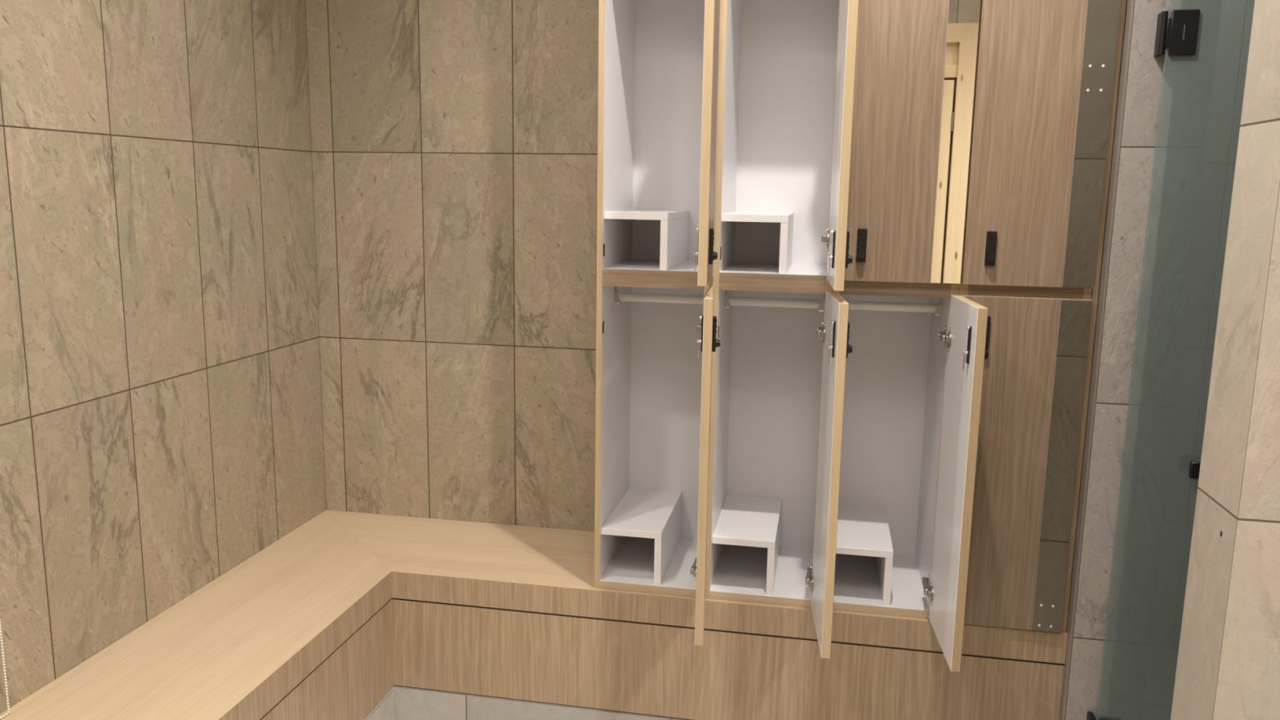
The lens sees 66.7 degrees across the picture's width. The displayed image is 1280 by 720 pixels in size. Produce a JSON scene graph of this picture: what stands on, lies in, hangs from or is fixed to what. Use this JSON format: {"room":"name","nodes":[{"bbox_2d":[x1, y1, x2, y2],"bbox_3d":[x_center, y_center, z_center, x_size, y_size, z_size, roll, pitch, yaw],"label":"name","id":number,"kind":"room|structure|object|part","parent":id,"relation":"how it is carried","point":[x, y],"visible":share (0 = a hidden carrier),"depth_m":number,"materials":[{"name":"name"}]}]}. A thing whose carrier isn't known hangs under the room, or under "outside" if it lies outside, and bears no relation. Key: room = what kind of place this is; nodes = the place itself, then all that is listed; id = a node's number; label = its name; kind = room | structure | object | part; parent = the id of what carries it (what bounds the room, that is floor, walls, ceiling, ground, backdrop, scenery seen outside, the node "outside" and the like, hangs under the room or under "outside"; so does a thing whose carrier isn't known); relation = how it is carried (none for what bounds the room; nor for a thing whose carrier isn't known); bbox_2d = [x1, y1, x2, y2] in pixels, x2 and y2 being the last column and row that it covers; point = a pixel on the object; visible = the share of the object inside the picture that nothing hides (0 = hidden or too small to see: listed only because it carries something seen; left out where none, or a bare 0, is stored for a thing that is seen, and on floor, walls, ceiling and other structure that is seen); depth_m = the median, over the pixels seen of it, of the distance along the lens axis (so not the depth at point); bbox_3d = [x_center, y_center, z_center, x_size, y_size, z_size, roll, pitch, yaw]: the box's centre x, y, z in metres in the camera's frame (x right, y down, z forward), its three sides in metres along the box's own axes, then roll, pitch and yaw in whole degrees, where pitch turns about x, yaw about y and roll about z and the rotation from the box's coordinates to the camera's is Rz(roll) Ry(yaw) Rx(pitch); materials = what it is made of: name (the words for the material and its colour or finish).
{"room":"changing room","nodes":[
{"label":"changing room","id":0,"kind":"room"},
{"bbox_2d":[0,618,9,718],"bbox_3d":[-1.304,0.091,1.883,0.030,1.306,0.048,3,10,11],"label":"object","id":1,"kind":"object","parent":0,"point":[1,634],"visible":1,"depth_m":2.00,"materials":[{"name":"white"}]},
{"bbox_2d":[0,0,326,713],"bbox_3d":[-1.492,-0.182,1.219,0.120,3.000,4.000,3,10,11],"label":"wall","id":2,"kind":"structure","parent":0,"point":[162,427],"depth_m":2.38,"materials":[{"name":"beige tile"}]},
{"bbox_2d":[305,0,599,531],"bbox_3d":[0.019,-0.466,3.004,2.406,3.000,0.120,3,10,11],"label":"wall","id":3,"kind":"structure","parent":0,"point":[454,143],"depth_m":3.08,"materials":[{"name":"beige tile"}]},
{"bbox_2d":[693,563,697,583],"bbox_3d":[0.148,0.572,2.608,0.010,0.060,0.044,2,10,4],"label":"hinge","id":4,"kind":"object","parent":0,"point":[694,566],"depth_m":2.60,"materials":[{"name":"silver metal"}]},
{"bbox_2d":[1064,0,1218,719],"bbox_3d":[1.240,-0.366,2.534,0.173,3.000,0.602,3,10,11],"label":"wall","id":5,"kind":"structure","parent":0,"point":[1184,94],"depth_m":2.30,"materials":[{"name":"grey stone"}]},
{"bbox_2d":[1058,0,1134,719],"bbox_3d":[1.114,-0.390,2.337,0.005,2.890,0.182,3,10,11],"label":"trim","id":6,"kind":"structure","parent":5,"relation":"attached to","point":[1130,3],"depth_m":2.32,"materials":[{"name":"brown wood"}]},
{"bbox_2d":[1086,0,1200,719],"bbox_3d":[1.537,0.041,2.203,0.813,2.280,0.076,3,10,11],"label":"door","id":7,"kind":"structure","parent":5,"relation":"in","point":[1177,33],"depth_m":2.14,"materials":[{"name":"clear"}]},
{"bbox_3d":[1.544,0.041,2.201,0.798,2.280,0.008,3,10,11],"label":"glass pane","id":8,"kind":"part","parent":7,"relation":"part of","materials":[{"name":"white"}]},
{"bbox_3d":[1.302,0.250,2.284,0.040,0.040,0.076,3,10,11],"label":"door knob","id":9,"kind":"part","parent":7,"relation":"part of","materials":[{"name":"black metal"}]},
{"bbox_2d":[1138,0,1222,719],"bbox_3d":[1.272,-0.313,2.229,0.007,3.000,0.008,3,10,11],"label":"trim","id":10,"kind":"structure","parent":5,"relation":"attached to","point":[1220,3],"depth_m":2.27,"materials":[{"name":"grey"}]},
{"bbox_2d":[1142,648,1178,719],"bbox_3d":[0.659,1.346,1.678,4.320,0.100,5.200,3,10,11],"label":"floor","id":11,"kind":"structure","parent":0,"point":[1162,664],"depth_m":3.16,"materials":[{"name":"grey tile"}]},
{"bbox_2d":[0,510,1067,719],"bbox_3d":[-0.293,1.088,1.417,2.279,0.466,3.579,3,10,11],"label":"bench","id":12,"kind":"object","parent":11,"relation":"on","point":[345,615],"visible":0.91,"depth_m":2.65,"materials":[{"name":"brown wood"}]},
{"bbox_3d":[-1.024,1.079,1.323,0.020,0.266,3.123,3,10,11],"label":"panel","id":13,"kind":"part","parent":12,"relation":"part of","materials":[{"name":"brown wood"}]},
{"bbox_2d":[594,277,720,645],"bbox_3d":[0.068,0.204,2.665,0.356,0.862,0.734,3,10,11],"label":"locker","id":14,"kind":"object","parent":12,"relation":"on","point":[656,340],"visible":0.99,"depth_m":2.88,"materials":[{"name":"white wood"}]},
{"bbox_2d":[600,487,682,584],"bbox_3d":[0.011,0.508,2.861,0.169,0.150,0.385,3,10,11],"label":"shoe shelf","id":15,"kind":"object","parent":14,"relation":"attached to","point":[642,531],"depth_m":2.80,"materials":[{"name":"white laminate"}]},
{"bbox_2d":[596,0,721,286],"bbox_3d":[0.075,-0.636,2.520,0.343,0.843,0.736,3,10,11],"label":"locker","id":16,"kind":"object","parent":14,"relation":"on","point":[659,60],"visible":0.98,"depth_m":2.79,"materials":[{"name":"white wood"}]},
{"bbox_3d":[-0.095,-0.288,2.549,0.002,0.032,0.015,3,10,11],"label":"strike plate","id":17,"kind":"part","parent":16,"relation":"part of","materials":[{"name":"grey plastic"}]},
{"bbox_2d":[604,209,688,270],"bbox_3d":[0.024,-0.341,2.714,0.169,0.148,0.385,3,10,11],"label":"shoe shelf","id":18,"kind":"object","parent":16,"relation":"attached to","point":[634,239],"depth_m":2.71,"materials":[{"name":"white laminate"}]},
{"bbox_3d":[0.166,-0.598,2.280,0.022,0.824,0.292,2,10,7],"label":"door","id":19,"kind":"part","parent":16,"relation":"part of","materials":[{"name":"brown wood"}]},
{"bbox_3d":[0.164,-0.262,2.241,0.009,0.082,0.023,2,10,7],"label":"lock plate","id":20,"kind":"part","parent":16,"relation":"part of","materials":[{"name":"black metal"}]},
{"bbox_3d":[0.174,-0.240,2.244,0.011,0.021,0.021,2,10,7],"label":"knob","id":21,"kind":"part","parent":16,"relation":"part of","materials":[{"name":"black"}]},
{"bbox_3d":[0.063,-0.170,2.689,0.258,0.025,0.015,3,10,11],"label":"hanging rail","id":22,"kind":"part","parent":14,"relation":"part of","materials":[{"name":"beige metal"}]},
{"bbox_3d":[0.152,0.563,2.660,0.016,0.052,0.092,3,10,11],"label":"hinge arm","id":23,"kind":"part","parent":14,"relation":"part of","materials":[{"name":"silver metal"}]},
{"bbox_3d":[0.162,-0.088,2.547,0.016,0.052,0.092,3,10,11],"label":"hinge arm","id":24,"kind":"part","parent":14,"relation":"part of","materials":[{"name":"silver metal"}]},
{"bbox_3d":[0.160,0.251,2.427,0.022,0.844,0.292,2,10,4],"label":"door","id":25,"kind":"part","parent":14,"relation":"part of","materials":[{"name":"brown wood"}]},
{"bbox_3d":[0.174,-0.061,2.276,0.009,0.082,0.023,2,10,4],"label":"lock plate","id":26,"kind":"part","parent":14,"relation":"part of","materials":[{"name":"black metal"}]},
{"bbox_3d":[0.183,-0.039,2.279,0.011,0.021,0.021,2,10,4],"label":"knob","id":27,"kind":"part","parent":14,"relation":"part of","materials":[{"name":"black"}]},
{"bbox_3d":[0.172,0.865,2.676,1.849,0.266,0.020,3,10,11],"label":"panel","id":28,"kind":"part","parent":12,"relation":"part of","materials":[{"name":"brown wood"}]},
{"bbox_2d":[705,280,852,658],"bbox_3d":[0.366,0.218,2.609,0.353,0.862,0.735,3,10,11],"label":"locker","id":29,"kind":"object","parent":12,"relation":"on","point":[779,363],"visible":0.98,"depth_m":2.85,"materials":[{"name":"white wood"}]},
{"bbox_3d":[0.204,-0.073,2.527,0.002,0.032,0.015,3,10,11],"label":"strike plate","id":30,"kind":"part","parent":29,"relation":"part of","materials":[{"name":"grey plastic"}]},
{"bbox_2d":[711,493,782,595],"bbox_3d":[0.312,0.523,2.804,0.169,0.150,0.385,3,10,11],"label":"shoe shelf","id":31,"kind":"object","parent":29,"relation":"attached to","point":[747,531],"depth_m":2.75,"materials":[{"name":"white laminate"}]},
{"bbox_3d":[0.364,-0.155,2.633,0.257,0.025,0.015,3,10,11],"label":"hanging rail","id":32,"kind":"part","parent":29,"relation":"part of","materials":[{"name":"beige metal"}]},
{"bbox_2d":[712,0,858,291],"bbox_3d":[0.374,-0.622,2.464,0.343,0.843,0.736,3,10,11],"label":"locker","id":33,"kind":"object","parent":29,"relation":"on","point":[788,67],"visible":1,"depth_m":2.75,"materials":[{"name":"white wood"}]},
{"bbox_2d":[721,211,794,274],"bbox_3d":[0.326,-0.327,2.658,0.169,0.148,0.385,3,10,11],"label":"shoe shelf","id":34,"kind":"object","parent":33,"relation":"attached to","point":[753,242],"depth_m":2.76,"materials":[{"name":"white laminate"}]},
{"bbox_3d":[0.466,-0.307,2.451,0.016,0.052,0.092,3,10,11],"label":"hinge arm","id":35,"kind":"part","parent":33,"relation":"part of","materials":[{"name":"silver metal"}]},
{"bbox_2d":[824,226,829,251],"bbox_3d":[0.461,-0.298,2.400,0.010,0.060,0.044,2,10,7],"label":"hinge","id":36,"kind":"object","parent":33,"relation":"on","point":[826,237],"depth_m":2.39,"materials":[{"name":"silver metal"}]},
{"bbox_3d":[0.466,-0.583,2.224,0.022,0.824,0.292,2,10,7],"label":"door","id":37,"kind":"part","parent":33,"relation":"part of","materials":[{"name":"brown wood"}]},
{"bbox_3d":[0.463,-0.248,2.185,0.009,0.082,0.023,2,10,7],"label":"lock plate","id":38,"kind":"part","parent":33,"relation":"part of","materials":[{"name":"black metal"}]},
{"bbox_3d":[0.473,-0.226,2.188,0.011,0.021,0.021,2,10,7],"label":"knob","id":39,"kind":"part","parent":33,"relation":"part of","materials":[{"name":"black"}]},
{"bbox_3d":[0.452,0.577,2.604,0.016,0.052,0.092,3,10,11],"label":"hinge arm","id":40,"kind":"part","parent":29,"relation":"part of","materials":[{"name":"silver metal"}]},
{"bbox_2d":[808,572,813,595],"bbox_3d":[0.448,0.586,2.552,0.010,0.060,0.044,2,10,5],"label":"hinge","id":41,"kind":"object","parent":29,"relation":"on","point":[811,578],"depth_m":2.54,"materials":[{"name":"silver metal"}]},
{"bbox_3d":[0.462,-0.073,2.491,0.016,0.052,0.092,3,10,11],"label":"hinge arm","id":42,"kind":"part","parent":29,"relation":"part of","materials":[{"name":"silver metal"}]},
{"bbox_2d":[820,322,826,346],"bbox_3d":[0.458,-0.065,2.439,0.010,0.060,0.044,2,10,5],"label":"hinge","id":43,"kind":"object","parent":29,"relation":"on","point":[823,332],"depth_m":2.43,"materials":[{"name":"silver metal"}]},
{"bbox_3d":[0.459,0.266,2.370,0.022,0.844,0.292,2,10,5],"label":"door","id":44,"kind":"part","parent":29,"relation":"part of","materials":[{"name":"brown wood"}]},
{"bbox_3d":[0.471,-0.047,2.220,0.009,0.082,0.023,2,10,5],"label":"lock plate","id":45,"kind":"part","parent":29,"relation":"part of","materials":[{"name":"black metal"}]},
{"bbox_3d":[0.480,-0.025,2.223,0.011,0.021,0.021,2,10,5],"label":"knob","id":46,"kind":"part","parent":29,"relation":"part of","materials":[{"name":"black"}]},
{"bbox_2d":[832,284,988,671],"bbox_3d":[0.662,0.233,2.553,0.343,0.862,0.736,3,10,11],"label":"locker","id":47,"kind":"object","parent":12,"relation":"on","point":[914,367],"visible":0.91,"depth_m":2.69,"materials":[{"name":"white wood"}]},
{"bbox_2d":[835,502,893,605],"bbox_3d":[0.613,0.537,2.748,0.169,0.150,0.385,3,10,11],"label":"shoe shelf","id":48,"kind":"object","parent":47,"relation":"attached to","point":[864,548],"depth_m":2.69,"materials":[{"name":"white laminate"}]},
{"bbox_3d":[0.662,-0.141,2.577,0.253,0.025,0.015,3,10,11],"label":"hanging rail","id":49,"kind":"part","parent":47,"relation":"part of","materials":[{"name":"beige metal"}]},
{"bbox_2d":[844,0,981,288],"bbox_3d":[0.679,-0.629,2.533,0.303,0.843,0.484,3,10,11],"label":"locker","id":50,"kind":"object","parent":47,"relation":"on","point":[916,60],"visible":0.94,"depth_m":2.33,"materials":[{"name":"brown wood"}]},
{"bbox_3d":[0.541,-0.258,2.378,0.021,0.021,0.011,3,10,11],"label":"knob","id":51,"kind":"part","parent":50,"relation":"part of","materials":[{"name":"black"}]},
{"bbox_3d":[0.544,-0.281,2.384,0.023,0.082,0.009,3,10,11],"label":"lock plate","id":52,"kind":"part","parent":50,"relation":"part of","materials":[{"name":"black metal"}]},
{"bbox_3d":[0.749,0.592,2.548,0.016,0.052,0.092,3,10,11],"label":"hinge arm","id":53,"kind":"part","parent":47,"relation":"part of","materials":[{"name":"silver metal"}]},
{"bbox_2d":[927,582,933,605],"bbox_3d":[0.744,0.600,2.497,0.010,0.060,0.044,2,10,6],"label":"hinge","id":54,"kind":"object","parent":47,"relation":"on","point":[931,588],"depth_m":2.49,"materials":[{"name":"silver metal"}]},
{"bbox_3d":[0.759,-0.059,2.436,0.016,0.052,0.092,3,10,11],"label":"hinge arm","id":55,"kind":"part","parent":47,"relation":"part of","materials":[{"name":"silver metal"}]},
{"bbox_2d":[944,327,951,351],"bbox_3d":[0.754,-0.051,2.384,0.010,0.060,0.044,2,10,6],"label":"hinge","id":56,"kind":"object","parent":47,"relation":"on","point":[948,339],"depth_m":2.38,"materials":[{"name":"silver metal"}]},
{"bbox_3d":[0.751,0.280,2.315,0.022,0.844,0.292,2,10,6],"label":"door","id":57,"kind":"part","parent":47,"relation":"part of","materials":[{"name":"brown wood"}]},
{"bbox_3d":[0.770,-0.011,2.167,0.011,0.021,0.021,2,10,6],"label":"knob","id":58,"kind":"part","parent":47,"relation":"part of","materials":[{"name":"black"}]},
{"bbox_2d":[959,288,1093,633],"bbox_3d":[0.964,0.226,2.623,0.303,0.862,0.484,3,10,11],"label":"locker","id":59,"kind":"object","parent":12,"relation":"on","point":[1037,343],"visible":0.59,"depth_m":2.40,"materials":[{"name":"brown wood"}]},
{"bbox_3d":[0.837,-0.066,2.363,0.023,0.082,0.009,3,10,11],"label":"lock plate","id":60,"kind":"part","parent":59,"relation":"part of","materials":[{"name":"black metal"}]},
{"bbox_2d":[959,0,1121,293],"bbox_3d":[0.977,-0.615,2.478,0.303,0.843,0.484,3,10,11],"label":"door","id":61,"kind":"structure","parent":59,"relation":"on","point":[1045,71],"depth_m":2.27,"materials":[{"name":"brown wood"}]},
{"bbox_3d":[0.838,-0.244,2.323,0.021,0.021,0.011,3,10,11],"label":"knob","id":62,"kind":"part","parent":61,"relation":"part of","materials":[{"name":"black"}]},
{"bbox_3d":[0.840,-0.267,2.329,0.023,0.082,0.009,3,10,11],"label":"lock plate","id":63,"kind":"part","parent":61,"relation":"part of","materials":[{"name":"black metal"}]},
{"bbox_2d":[1061,0,1126,631],"bbox_3d":[1.132,-0.186,2.542,0.014,1.705,0.441,3,10,11],"label":"filler panel","id":64,"kind":"object","parent":12,"relation":"on","point":[1095,292],"visible":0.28,"depth_m":2.33,"materials":[{"name":"brown wood"}]},
{"bbox_2d":[1150,0,1254,651],"bbox_3d":[2.329,-0.451,3.124,1.741,3.000,0.120,3,10,11],"label":"wall","id":65,"kind":"structure","parent":0,"point":[1236,15],"depth_m":3.20,"materials":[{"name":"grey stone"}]},
{"bbox_2d":[1170,0,1279,719],"bbox_3d":[1.738,-0.154,1.353,1.624,3.000,0.168,3,10,11],"label":"wall partition","id":66,"kind":"structure","parent":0,"point":[1228,668],"depth_m":1.52,"materials":[{"name":"beige tile"}]}
]}

